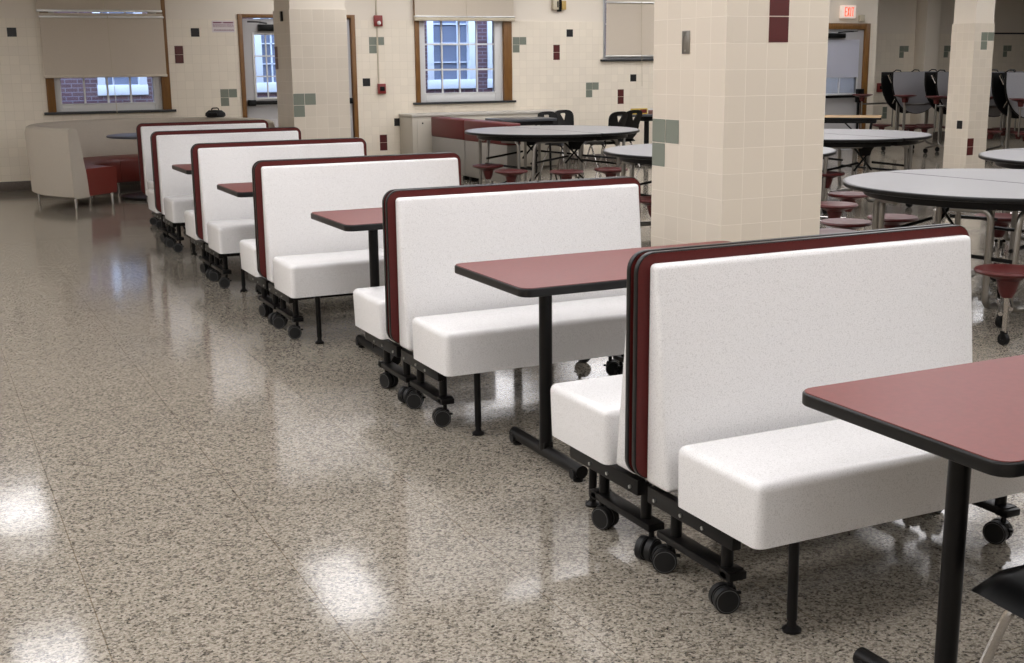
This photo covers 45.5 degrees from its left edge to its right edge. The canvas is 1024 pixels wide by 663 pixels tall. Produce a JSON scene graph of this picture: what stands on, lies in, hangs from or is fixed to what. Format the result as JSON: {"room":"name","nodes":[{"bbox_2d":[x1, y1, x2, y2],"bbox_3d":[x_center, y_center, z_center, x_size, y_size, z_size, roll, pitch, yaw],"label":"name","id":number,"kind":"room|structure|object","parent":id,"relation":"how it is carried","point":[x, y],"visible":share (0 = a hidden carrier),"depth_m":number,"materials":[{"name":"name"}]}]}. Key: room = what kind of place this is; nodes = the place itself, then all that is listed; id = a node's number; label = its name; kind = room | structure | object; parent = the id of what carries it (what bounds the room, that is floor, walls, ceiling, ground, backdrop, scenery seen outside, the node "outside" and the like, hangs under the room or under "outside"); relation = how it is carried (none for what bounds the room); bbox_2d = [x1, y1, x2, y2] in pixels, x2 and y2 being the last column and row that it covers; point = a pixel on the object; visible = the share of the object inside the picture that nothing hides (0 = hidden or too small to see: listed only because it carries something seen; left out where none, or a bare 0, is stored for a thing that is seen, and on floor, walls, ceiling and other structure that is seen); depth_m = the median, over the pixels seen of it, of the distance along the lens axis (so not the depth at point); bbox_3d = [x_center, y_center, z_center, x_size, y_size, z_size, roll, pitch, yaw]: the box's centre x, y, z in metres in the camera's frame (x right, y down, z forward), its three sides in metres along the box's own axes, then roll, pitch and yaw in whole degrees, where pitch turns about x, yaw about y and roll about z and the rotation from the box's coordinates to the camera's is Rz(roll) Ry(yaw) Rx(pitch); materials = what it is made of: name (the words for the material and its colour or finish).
{"room":"eatery","nodes":[
{"label":"eatery","id":0,"kind":"room"},
{"bbox_2d":[273,0,350,138],"bbox_3d":[-2.350,-3.121,14.300,0.677,3.050,0.677,-7,14,-25],"label":"column","id":1,"kind":"structure","parent":0,"point":[311,47],"depth_m":14.03,"materials":[{"name":"tile"}]},
{"bbox_2d":[280,11,282,20],"bbox_3d":[-2.646,-3.613,13.989,0.024,0.110,0.060,-7,14,-25],"label":"switch box","id":2,"kind":"object","parent":1,"relation":"attached to","point":[281,12],"visible":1,"depth_m":13.97,"materials":[{"name":"black plastic"}]},
{"bbox_2d":[0,0,877,181],"bbox_3d":[-3.268,-3.711,16.739,21.200,2.930,0.252,-7,14,-25],"label":"wall","id":3,"kind":"structure","parent":0,"point":[557,65],"depth_m":17.31,"materials":[{"name":"tile"}]},
{"bbox_2d":[39,0,175,114],"bbox_3d":[-5.224,-3.661,15.692,1.640,1.680,0.210,-7,14,-25],"label":"window","id":4,"kind":"structure","parent":3,"relation":"in","point":[162,102],"depth_m":15.85,"materials":[{"name":"brown wood"}]},
{"bbox_2d":[36,0,161,12],"bbox_3d":[-5.225,-4.391,15.413,1.530,0.694,0.053,-7,14,-25],"label":"roller shade","id":5,"kind":"object","parent":4,"relation":"attached to","point":[130,6],"visible":1,"depth_m":15.47,"materials":[{"name":"fabric"}]},
{"bbox_2d":[38,13,166,113],"bbox_3d":[-5.200,-3.425,15.633,1.525,1.265,0.051,-7,14,-25],"label":"roller shade","id":6,"kind":"object","parent":4,"relation":"attached to","point":[74,45],"visible":1,"depth_m":15.57,"materials":[{"name":"fabric"}]},
{"bbox_2d":[212,21,234,31],"bbox_3d":[-3.841,-4.057,16.234,0.300,0.150,0.006,-7,14,-25],"label":"notice sign","id":7,"kind":"object","parent":3,"relation":"attached to","point":[217,26],"visible":1,"depth_m":16.23,"materials":[{"name":"grey paper"}]},
{"bbox_2d":[242,19,278,126],"bbox_3d":[-3.226,-3.170,16.653,0.750,2.130,0.275,-7,14,-25],"label":"door","id":8,"kind":"structure","parent":3,"relation":"in","point":[257,107],"depth_m":16.54,"materials":[{"name":"grey paint"}]},
{"bbox_2d":[237,14,358,137],"bbox_3d":[-2.960,-3.263,16.948,1.640,2.200,0.225,-7,14,-25],"label":"trim","id":9,"kind":"structure","parent":3,"relation":"attached to","point":[351,18],"depth_m":16.98,"materials":[{"name":"brown wood"}]},
{"bbox_2d":[0,154,620,191],"bbox_3d":[-3.240,-2.217,17.041,21.200,0.122,0.212,-7,14,-25],"label":"baseboard","id":10,"kind":"structure","parent":3,"relation":"attached to","point":[14,185],"depth_m":15.53,"materials":[{"name":"rubber"}]},
{"bbox_2d":[347,19,353,137],"bbox_3d":[-2.550,-3.248,16.974,0.745,2.130,0.275,-7,14,-25],"label":"door","id":11,"kind":"structure","parent":3,"relation":"in","point":[348,28],"depth_m":17.14,"materials":[{"name":"grey paint"}]},
{"bbox_2d":[373,15,382,25],"bbox_3d":[-1.873,-4.357,17.114,0.124,0.150,0.075,-7,14,-25],"label":"fire alarm strobe","id":12,"kind":"object","parent":3,"relation":"attached to","point":[378,19],"visible":1,"depth_m":17.10,"materials":[{"name":"red plastic"}]},
{"bbox_2d":[376,26,379,83],"bbox_3d":[-1.896,-4.003,17.221,0.016,0.993,0.024,-7,14,-25],"label":"conduit","id":13,"kind":"object","parent":3,"relation":"attached to","point":[376,26],"visible":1,"depth_m":17.23,"materials":[{"name":"beige plastic"}]},
{"bbox_2d":[377,84,385,93],"bbox_3d":[-1.849,-3.447,17.330,0.116,0.140,0.062,-7,14,-25],"label":"station","id":14,"kind":"object","parent":3,"relation":"attached to","point":[381,88],"visible":1,"depth_m":17.31,"materials":[{"name":"red plastic"}]},
{"bbox_2d":[413,0,515,104],"bbox_3d":[-0.724,-4.181,17.832,1.640,1.670,0.210,-7,14,-25],"label":"window","id":15,"kind":"structure","parent":3,"relation":"in","point":[501,43],"depth_m":17.99,"materials":[{"name":"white wood"}]},
{"bbox_2d":[414,0,514,47],"bbox_3d":[-0.678,-4.687,17.613,1.580,1.150,0.063,-7,14,-25],"label":"roller shade","id":16,"kind":"object","parent":15,"relation":"attached to","point":[425,10],"visible":1,"depth_m":17.61,"materials":[{"name":"fabric"}]},
{"bbox_2d":[552,0,565,11],"bbox_3d":[0.702,-5.184,18.238,0.225,0.775,0.076,-7,14,-25],"label":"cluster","id":17,"kind":"object","parent":3,"relation":"attached to","point":[559,5],"visible":1,"depth_m":18.27,"materials":[{"name":"beige plastic"}]},
{"bbox_2d":[600,0,653,60],"bbox_3d":[2.075,-4.788,19.102,1.660,1.085,0.210,-7,14,-25],"label":"window","id":18,"kind":"structure","parent":3,"relation":"in","point":[604,1],"depth_m":18.87,"materials":[{"name":"white metal"}]},
{"bbox_2d":[605,0,653,56],"bbox_3d":[2.120,-4.718,19.024,1.520,1.750,0.053,-7,14,-25],"label":"roller shade","id":19,"kind":"object","parent":18,"relation":"attached to","point":[629,23],"visible":0.59,"depth_m":18.89,"materials":[{"name":"fabric"}]},
{"bbox_2d":[824,30,863,128],"bbox_3d":[5.674,-4.132,20.900,0.945,2.010,0.275,-7,14,-25],"label":"door","id":20,"kind":"structure","parent":3,"relation":"in","point":[838,103],"depth_m":21.03,"materials":[{"name":"grey paint"}]},
{"bbox_2d":[826,40,859,77],"bbox_3d":[5.625,-4.657,20.834,0.750,0.635,0.013,-7,14,-25],"label":"door shade","id":21,"kind":"object","parent":20,"relation":"attached to","point":[842,55],"visible":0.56,"depth_m":20.84,"materials":[{"name":"white fabric"}]},
{"bbox_2d":[839,5,855,17],"bbox_3d":[5.684,-5.410,20.658,0.280,0.210,0.094,-7,14,-25],"label":"exit sign","id":22,"kind":"object","parent":3,"relation":"attached to","point":[846,11],"visible":1,"depth_m":20.61,"materials":[{"name":"beige plastic"}]},
{"bbox_2d":[829,23,870,148],"bbox_3d":[5.605,-4.211,21.030,1.150,2.130,0.225,-7,14,-25],"label":"trim","id":23,"kind":"structure","parent":3,"relation":"attached to","point":[866,27],"depth_m":21.01,"materials":[{"name":"brown wood"}]},
{"bbox_2d":[858,15,864,21],"bbox_3d":[5.971,-5.350,20.840,0.100,0.110,0.050,-7,14,-25],"label":"sensor box","id":24,"kind":"object","parent":3,"relation":"attached to","point":[861,17],"visible":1,"depth_m":20.82,"materials":[{"name":"beige plastic"}]},
{"bbox_2d":[0,134,1023,662],"bbox_3d":[6.524,-0.794,10.667,33.400,0.100,23.700,-7,14,-25],"label":"floor","id":25,"kind":"structure","parent":0,"point":[185,477],"depth_m":4.26,"materials":[{"name":"stone"}]},
{"bbox_2d":[106,133,147,200],"bbox_3d":[-4.227,-1.974,14.541,1.100,0.742,1.100,-7,14,-25],"label":"round table","id":26,"kind":"object","parent":25,"relation":"on","point":[135,196],"visible":0.34,"depth_m":14.28,"materials":[{"name":"grey"}]},
{"bbox_2d":[25,117,274,209],"bbox_3d":[-4.374,-2.099,14.795,2.839,0.880,2.516,-7,14,-25],"label":"curved sofa","id":27,"kind":"object","parent":25,"relation":"on","point":[73,159],"visible":0.62,"depth_m":13.82,"materials":[{"name":"beige leather"}]},
{"bbox_2d":[84,163,116,195],"bbox_3d":[-4.931,-1.756,14.005,0.572,0.300,1.111,-11,16,-39],"label":"seat cushion","id":28,"kind":"object","parent":27,"relation":"on","point":[98,179],"depth_m":13.71,"materials":[{"name":"red leather"}]},
{"bbox_2d":[83,157,120,182],"bbox_3d":[-5.159,-1.934,14.823,0.584,0.300,1.089,2,13,10],"label":"seat cushion","id":29,"kind":"object","parent":27,"relation":"on","point":[104,161],"depth_m":14.98,"materials":[{"name":"red leather"}]},
{"bbox_2d":[98,154,139,181],"bbox_3d":[-4.683,-2.077,15.451,1.042,0.300,0.610,-7,14,-25],"label":"seat cushion","id":30,"kind":"object","parent":27,"relation":"on","point":[127,165],"depth_m":15.15,"materials":[{"name":"red leather"}]},
{"bbox_2d":[205,107,225,116],"bbox_3d":[-3.828,-2.827,15.739,0.275,0.125,0.130,1,13,8],"label":"bag","id":31,"kind":"object","parent":27,"relation":"on","point":[210,113],"visible":1,"depth_m":15.70,"materials":[{"name":"black fabric"}]},
{"bbox_2d":[172,164,222,264],"bbox_3d":[-2.016,-0.986,9.928,1.320,0.755,0.640,-7,14,-25],"label":"table","id":32,"kind":"object","parent":25,"relation":"on","point":[184,168],"visible":0.16,"depth_m":9.55,"materials":[{"name":"red laminate"}]},
{"bbox_2d":[136,120,268,229],"bbox_3d":[-2.936,-1.548,11.975,1.303,0.991,0.588,-7,14,-25],"label":"bench","id":33,"kind":"object","parent":25,"relation":"on","point":[144,131],"visible":0.24,"depth_m":11.93,"materials":[{"name":"white leather"}]},
{"bbox_2d":[141,123,265,194],"bbox_3d":[-3.027,-1.715,12.126,1.231,0.669,0.116,-7,14,-25],"label":"cushion","id":34,"kind":"object","parent":33,"relation":"on","point":[147,129],"depth_m":11.93,"materials":[{"name":"white leather"}]},
{"bbox_2d":[147,127,278,245],"bbox_3d":[-2.602,-1.331,10.973,1.303,0.991,0.588,-7,14,-25],"label":"bench","id":35,"kind":"object","parent":25,"relation":"on","point":[165,228],"visible":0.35,"depth_m":10.73,"materials":[{"name":"white leather"}]},
{"bbox_2d":[151,127,300,254],"bbox_3d":[-2.342,-1.220,10.455,1.303,0.991,0.588,-7,14,-25],"label":"bench","id":36,"kind":"object","parent":25,"relation":"on","point":[173,188],"visible":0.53,"depth_m":10.38,"materials":[{"name":"white leather"}]},
{"bbox_2d":[156,131,298,214],"bbox_3d":[-2.434,-1.386,10.607,1.231,0.669,0.116,-7,14,-25],"label":"cushion","id":37,"kind":"object","parent":36,"relation":"on","point":[172,147],"depth_m":10.40,"materials":[{"name":"white leather"}]},
{"bbox_2d":[217,182,279,302],"bbox_3d":[-1.255,-0.630,8.278,1.320,0.755,0.640,-7,14,-25],"label":"table","id":38,"kind":"object","parent":25,"relation":"on","point":[245,189],"visible":0.2,"depth_m":7.94,"materials":[{"name":"red laminate"}]},
{"bbox_2d":[184,137,356,278],"bbox_3d":[-1.820,-0.971,9.306,1.303,0.991,0.588,-7,14,-25],"label":"bench","id":39,"kind":"object","parent":25,"relation":"on","point":[207,258],"visible":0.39,"depth_m":9.05,"materials":[{"name":"white leather"}]},
{"bbox_2d":[192,138,366,291],"bbox_3d":[-1.561,-0.860,8.787,1.303,0.991,0.588,-7,14,-25],"label":"bench","id":40,"kind":"object","parent":25,"relation":"on","point":[223,219],"visible":0.47,"depth_m":8.72,"materials":[{"name":"white leather"}]},
{"bbox_2d":[198,142,363,242],"bbox_3d":[-1.652,-1.026,8.939,1.231,0.669,0.116,-7,14,-25],"label":"cushion","id":41,"kind":"object","parent":40,"relation":"on","point":[231,162],"depth_m":8.76,"materials":[{"name":"white leather"}]},
{"bbox_2d":[239,152,448,324],"bbox_3d":[-1.041,-0.625,7.700,1.303,0.991,0.588,-7,14,-25],"label":"bench","id":42,"kind":"object","parent":25,"relation":"on","point":[248,247],"visible":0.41,"depth_m":7.45,"materials":[{"name":"white leather"}]},
{"bbox_2d":[311,208,400,364],"bbox_3d":[-0.361,-0.283,6.668,1.320,0.755,0.640,-7,14,-25],"label":"table","id":43,"kind":"object","parent":25,"relation":"on","point":[370,220],"visible":0.32,"depth_m":6.40,"materials":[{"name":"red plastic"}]},
{"bbox_2d":[253,152,460,343],"bbox_3d":[-0.782,-0.513,7.182,1.303,0.991,0.588,-7,14,-25],"label":"bench","id":44,"kind":"object","parent":25,"relation":"on","point":[302,257],"visible":0.53,"depth_m":7.14,"materials":[{"name":"white leather"}]},
{"bbox_2d":[261,158,458,282],"bbox_3d":[-0.873,-0.680,7.333,1.231,0.669,0.116,-7,14,-25],"label":"cushion","id":45,"kind":"object","parent":44,"relation":"on","point":[291,189],"depth_m":7.19,"materials":[{"name":"white leather"}]},
{"bbox_2d":[431,117,475,179],"bbox_3d":[-0.799,-2.524,16.750,0.200,0.800,1.125,-7,14,-25],"label":"divider","id":46,"kind":"object","parent":25,"relation":"on","point":[447,132],"visible":0.5,"depth_m":16.58,"materials":[{"name":"red laminate"}]},
{"bbox_2d":[399,109,559,166],"bbox_3d":[-0.446,-2.813,17.894,2.370,0.805,0.518,-7,14,-25],"label":"base cabinet","id":47,"kind":"object","parent":25,"relation":"on","point":[415,128],"visible":0.41,"depth_m":17.43,"materials":[{"name":"beige paint"}]},
{"bbox_2d":[353,176,627,402],"bbox_3d":[-0.101,-0.257,5.989,1.303,0.991,0.588,-7,14,-25],"label":"bench","id":48,"kind":"object","parent":25,"relation":"on","point":[371,309],"visible":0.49,"depth_m":5.74,"materials":[{"name":"white leather"}]},
{"bbox_2d":[464,119,520,182],"bbox_3d":[-0.260,-2.292,15.672,0.200,0.800,1.300,-7,14,-25],"label":"divider","id":49,"kind":"object","parent":25,"relation":"on","point":[471,141],"visible":0.65,"depth_m":15.57,"materials":[{"name":"red laminate"}]},
{"bbox_2d":[385,177,640,435],"bbox_3d":[0.158,-0.145,5.471,1.303,0.991,0.588,-7,14,-25],"label":"bench","id":50,"kind":"object","parent":25,"relation":"on","point":[453,324],"visible":0.65,"depth_m":5.42,"materials":[{"name":"white leather"}]},
{"bbox_2d":[395,184,640,350],"bbox_3d":[0.067,-0.312,5.622,1.231,0.669,0.116,-7,14,-25],"label":"cushion","id":51,"kind":"object","parent":50,"relation":"on","point":[437,230],"depth_m":5.51,"materials":[{"name":"white leather"}]},
{"bbox_2d":[485,117,556,174],"bbox_3d":[0.128,-2.571,16.968,0.840,0.780,0.560,-7,14,-25],"label":"table","id":52,"kind":"object","parent":25,"relation":"on","point":[523,121],"visible":0.64,"depth_m":16.77,"materials":[{"name":"grey"}]},
{"bbox_2d":[465,125,639,183],"bbox_3d":[0.500,-1.898,13.920,2.188,0.771,2.509,-7,14,-25],"label":"table","id":53,"kind":"object","parent":25,"relation":"on","point":[573,137],"visible":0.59,"depth_m":13.61,"materials":[{"name":"black"}]},
{"bbox_2d":[538,111,577,169],"bbox_3d":[0.679,-2.687,17.292,0.538,0.841,0.430,10,16,40],"label":"chair","id":54,"kind":"object","parent":25,"relation":"on","point":[551,114],"visible":0.34,"depth_m":17.32,"materials":[{"name":"black plastic"}]},
{"bbox_2d":[555,110,597,167],"bbox_3d":[0.934,-2.805,17.816,0.538,0.841,0.430,10,16,40],"label":"chair","id":55,"kind":"object","parent":25,"relation":"on","point":[569,117],"visible":0.3,"depth_m":17.90,"materials":[{"name":"black plastic"}]},
{"bbox_2d":[455,241,729,481],"bbox_3d":[0.494,0.092,4.925,1.320,0.755,0.640,-7,14,-25],"label":"table","id":56,"kind":"object","parent":25,"relation":"on","point":[543,277],"visible":0.53,"depth_m":4.68,"materials":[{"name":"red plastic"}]},
{"bbox_2d":[584,111,627,167],"bbox_3d":[1.330,-2.709,17.364,0.538,0.841,0.430,10,16,40],"label":"chair","id":57,"kind":"object","parent":25,"relation":"on","point":[613,120],"visible":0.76,"depth_m":17.20,"materials":[{"name":"black plastic"}]},
{"bbox_2d":[598,110,641,166],"bbox_3d":[1.589,-2.825,17.879,0.538,0.841,0.430,10,16,40],"label":"chair","id":58,"kind":"object","parent":25,"relation":"on","point":[630,122],"visible":0.44,"depth_m":17.73,"materials":[{"name":"black plastic"}]},
{"bbox_2d":[618,113,652,165],"bbox_3d":[2.018,-2.886,18.324,0.840,0.755,0.560,-7,14,-25],"label":"pedestal table","id":59,"kind":"object","parent":25,"relation":"on","point":[646,118],"visible":0.26,"depth_m":18.25,"materials":[{"name":"grey metal"}]},
{"bbox_2d":[631,108,646,114],"bbox_3d":[1.885,-3.263,18.091,0.260,0.085,0.069,-7,14,-25],"label":"box","id":60,"kind":"object","parent":59,"relation":"on","point":[644,110],"visible":0.65,"depth_m":18.08,"materials":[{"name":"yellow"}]},
{"bbox_2d":[648,108,652,113],"bbox_3d":[2.062,-3.279,18.159,0.074,0.082,0.073,-7,14,-25],"label":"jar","id":61,"kind":"object","parent":59,"relation":"on","point":[650,110],"visible":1,"depth_m":18.13,"materials":[{"name":"white"}]},
{"bbox_2d":[603,144,868,246],"bbox_3d":[1.811,-1.222,10.793,2.046,0.771,3.104,-7,14,-25],"label":"table","id":62,"kind":"object","parent":25,"relation":"on","point":[638,153],"visible":0.22,"depth_m":10.32,"materials":[{"name":"black"}]},
{"bbox_2d":[550,223,952,561],"bbox_3d":[0.808,0.131,4.186,1.303,0.991,0.588,-7,14,-25],"label":"bench","id":63,"kind":"object","parent":25,"relation":"on","point":[593,416],"visible":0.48,"depth_m":3.91,"materials":[{"name":"white leather"}]},
{"bbox_2d":[616,335,635,473],"bbox_3d":[0.897,0.042,3.978,1.231,0.669,0.116,-7,14,-25],"label":"cushion","id":64,"kind":"object","parent":63,"relation":"on","point":[623,469],"depth_m":3.77,"materials":[{"name":"white leather"}]},
{"bbox_2d":[632,225,1023,634],"bbox_3d":[1.068,0.243,3.668,1.303,0.991,0.588,-7,14,-25],"label":"bench","id":65,"kind":"object","parent":25,"relation":"on","point":[728,340],"visible":0.94,"depth_m":3.62,"materials":[{"name":"white"}]},
{"bbox_2d":[647,235,972,491],"bbox_3d":[0.976,0.076,3.820,1.231,0.669,0.116,-7,14,-25],"label":"cushion","id":66,"kind":"object","parent":65,"relation":"on","point":[736,337],"depth_m":3.72,"materials":[{"name":"white leather"}]},
{"bbox_2d":[824,115,881,169],"bbox_3d":[4.492,-2.709,17.471,1.500,0.738,0.760,3,13,17],"label":"folding table","id":67,"kind":"object","parent":25,"relation":"on","point":[871,119],"visible":0.36,"depth_m":17.01,"materials":[{"name":"beige laminate"}]},
{"bbox_2d":[852,69,943,152],"bbox_3d":[6.530,-3.687,20.404,1.532,1.358,0.994,-7,14,-25],"label":"table","id":68,"kind":"object","parent":25,"relation":"on","point":[893,83],"visible":0.62,"depth_m":20.30,"materials":[{"name":"black plastic"}]},
{"bbox_2d":[820,129,1002,213],"bbox_3d":[3.613,-1.653,12.671,2.179,0.771,2.534,-7,14,-25],"label":"table","id":69,"kind":"object","parent":25,"relation":"on","point":[865,140],"visible":0.27,"depth_m":12.39,"materials":[{"name":"black"}]},
{"bbox_2d":[802,355,1023,662],"bbox_3d":[1.419,0.501,3.030,1.320,0.755,0.640,-7,14,-25],"label":"table","id":70,"kind":"object","parent":25,"relation":"on","point":[968,415],"visible":1,"depth_m":2.78,"materials":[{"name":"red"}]},
{"bbox_2d":[819,168,1023,344],"bbox_3d":[3.022,-0.585,7.849,2.105,0.771,2.374,-7,14,-25],"label":"table","id":71,"kind":"object","parent":25,"relation":"on","point":[983,192],"visible":0.66,"depth_m":7.39,"materials":[{"name":"black"}]},
{"bbox_2d":[894,69,948,152],"bbox_3d":[7.034,-3.553,19.774,1.532,1.358,0.994,-7,14,-25],"label":"table","id":72,"kind":"object","parent":25,"relation":"on","point":[935,83],"visible":0.33,"depth_m":19.68,"materials":[{"name":"black plastic"}]},
{"bbox_2d":[925,69,1023,150],"bbox_3d":[7.287,-3.391,19.025,1.532,1.358,0.994,-7,14,-25],"label":"table","id":73,"kind":"object","parent":25,"relation":"on","point":[993,112],"visible":0.28,"depth_m":19.02,"materials":[{"name":"black plastic"}]},
{"bbox_2d":[932,148,1023,249],"bbox_3d":[4.683,-1.120,10.204,2.020,0.771,3.048,-2,13,-8],"label":"table","id":74,"kind":"object","parent":25,"relation":"on","point":[1006,158],"visible":0.38,"depth_m":9.75,"materials":[{"name":"black"}]},
{"bbox_2d":[972,565,1023,662],"bbox_3d":[1.278,0.555,2.555,0.430,0.841,0.538,-6,13,-22],"label":"chair","id":75,"kind":"object","parent":25,"relation":"on","point":[1004,588],"visible":1,"depth_m":2.64,"materials":[{"name":"black plastic"}]},
{"bbox_2d":[987,70,1023,148],"bbox_3d":[7.522,-3.226,18.267,1.532,1.358,0.994,-7,14,-25],"label":"table","id":76,"kind":"object","parent":25,"relation":"on","point":[1007,87],"visible":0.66,"depth_m":18.11,"materials":[{"name":"black plastic"}]},
{"bbox_2d":[651,0,829,246],"bbox_3d":[1.277,-1.523,6.888,0.683,3.050,0.702,-7,14,-25],"label":"column","id":77,"kind":"structure","parent":0,"point":[738,127],"depth_m":6.68,"materials":[{"name":"tile"}]},
{"bbox_2d":[682,31,689,53],"bbox_3d":[0.959,-1.596,6.735,0.009,0.124,0.072,-7,14,-25],"label":"blank plate","id":78,"kind":"object","parent":77,"relation":"attached to","point":[685,34],"visible":1,"depth_m":6.73,"materials":[{"name":"silver metal"}]},
{"bbox_2d":[826,77,853,93],"bbox_3d":[6.008,-4.894,21.974,0.180,3.050,1.237,-7,14,-25],"label":"window","id":79,"kind":"structure","parent":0,"point":[846,85],"depth_m":22.03,"materials":[{"name":"glass"}]},
{"bbox_2d":[872,0,1023,131],"bbox_3d":[10.899,-5.691,25.096,11.800,2.930,0.252,-7,14,-25],"label":"wall","id":80,"kind":"structure","parent":0,"point":[896,19],"depth_m":23.56,"materials":[{"name":"tile"}]},
{"bbox_2d":[876,83,881,91],"bbox_3d":[7.003,-4.636,23.197,0.140,0.170,0.062,-7,14,-25],"label":"station","id":81,"kind":"object","parent":80,"relation":"attached to","point":[879,88],"visible":0.55,"depth_m":23.16,"materials":[{"name":"red plastic"}]},
{"bbox_2d":[910,0,940,139],"bbox_3d":[7.935,-5.230,23.411,0.340,3.050,0.280,-7,14,-25],"label":"column","id":82,"kind":"structure","parent":80,"relation":"attached to","point":[928,13],"depth_m":23.24,"materials":[{"name":"beige tile"}]},
{"bbox_2d":[933,128,1023,137],"bbox_3d":[11.008,-4.207,25.436,11.620,0.122,0.212,-7,14,-25],"label":"baseboard","id":83,"kind":"structure","parent":80,"relation":"attached to","point":[935,134],"depth_m":24.15,"materials":[{"name":"stone"}]},
{"bbox_2d":[994,33,1023,33],"bbox_3d":[12.618,-6.266,25.674,7.100,0.030,0.030,-7,14,-25],"label":"trim","id":84,"kind":"structure","parent":80,"relation":"attached to","point":[994,33],"depth_m":24.38,"materials":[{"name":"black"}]},
{"bbox_2d":[943,0,995,168],"bbox_3d":[6.411,-3.811,17.043,0.372,3.050,0.422,-7,14,-25],"label":"column","id":85,"kind":"structure","parent":0,"point":[973,28],"depth_m":16.99,"materials":[{"name":"tile"}]},
{"label":"outside","id":86,"kind":"structure","parent":0,"visible":0},
{"bbox_3d":[-5.723,-7.027,39.587,65.000,0.100,42.787,-7,14,-25],"label":"ground","id":87,"kind":"structure","parent":86,"visible":0},
{"bbox_2d":[54,12,605,103],"bbox_3d":[-2.427,-6.390,22.283,32.000,6.000,0.340,-7,14,-25],"label":"brick building","id":88,"kind":"structure","parent":87,"relation":"on","point":[72,92],"depth_m":22.83,"materials":[{"name":"red"}]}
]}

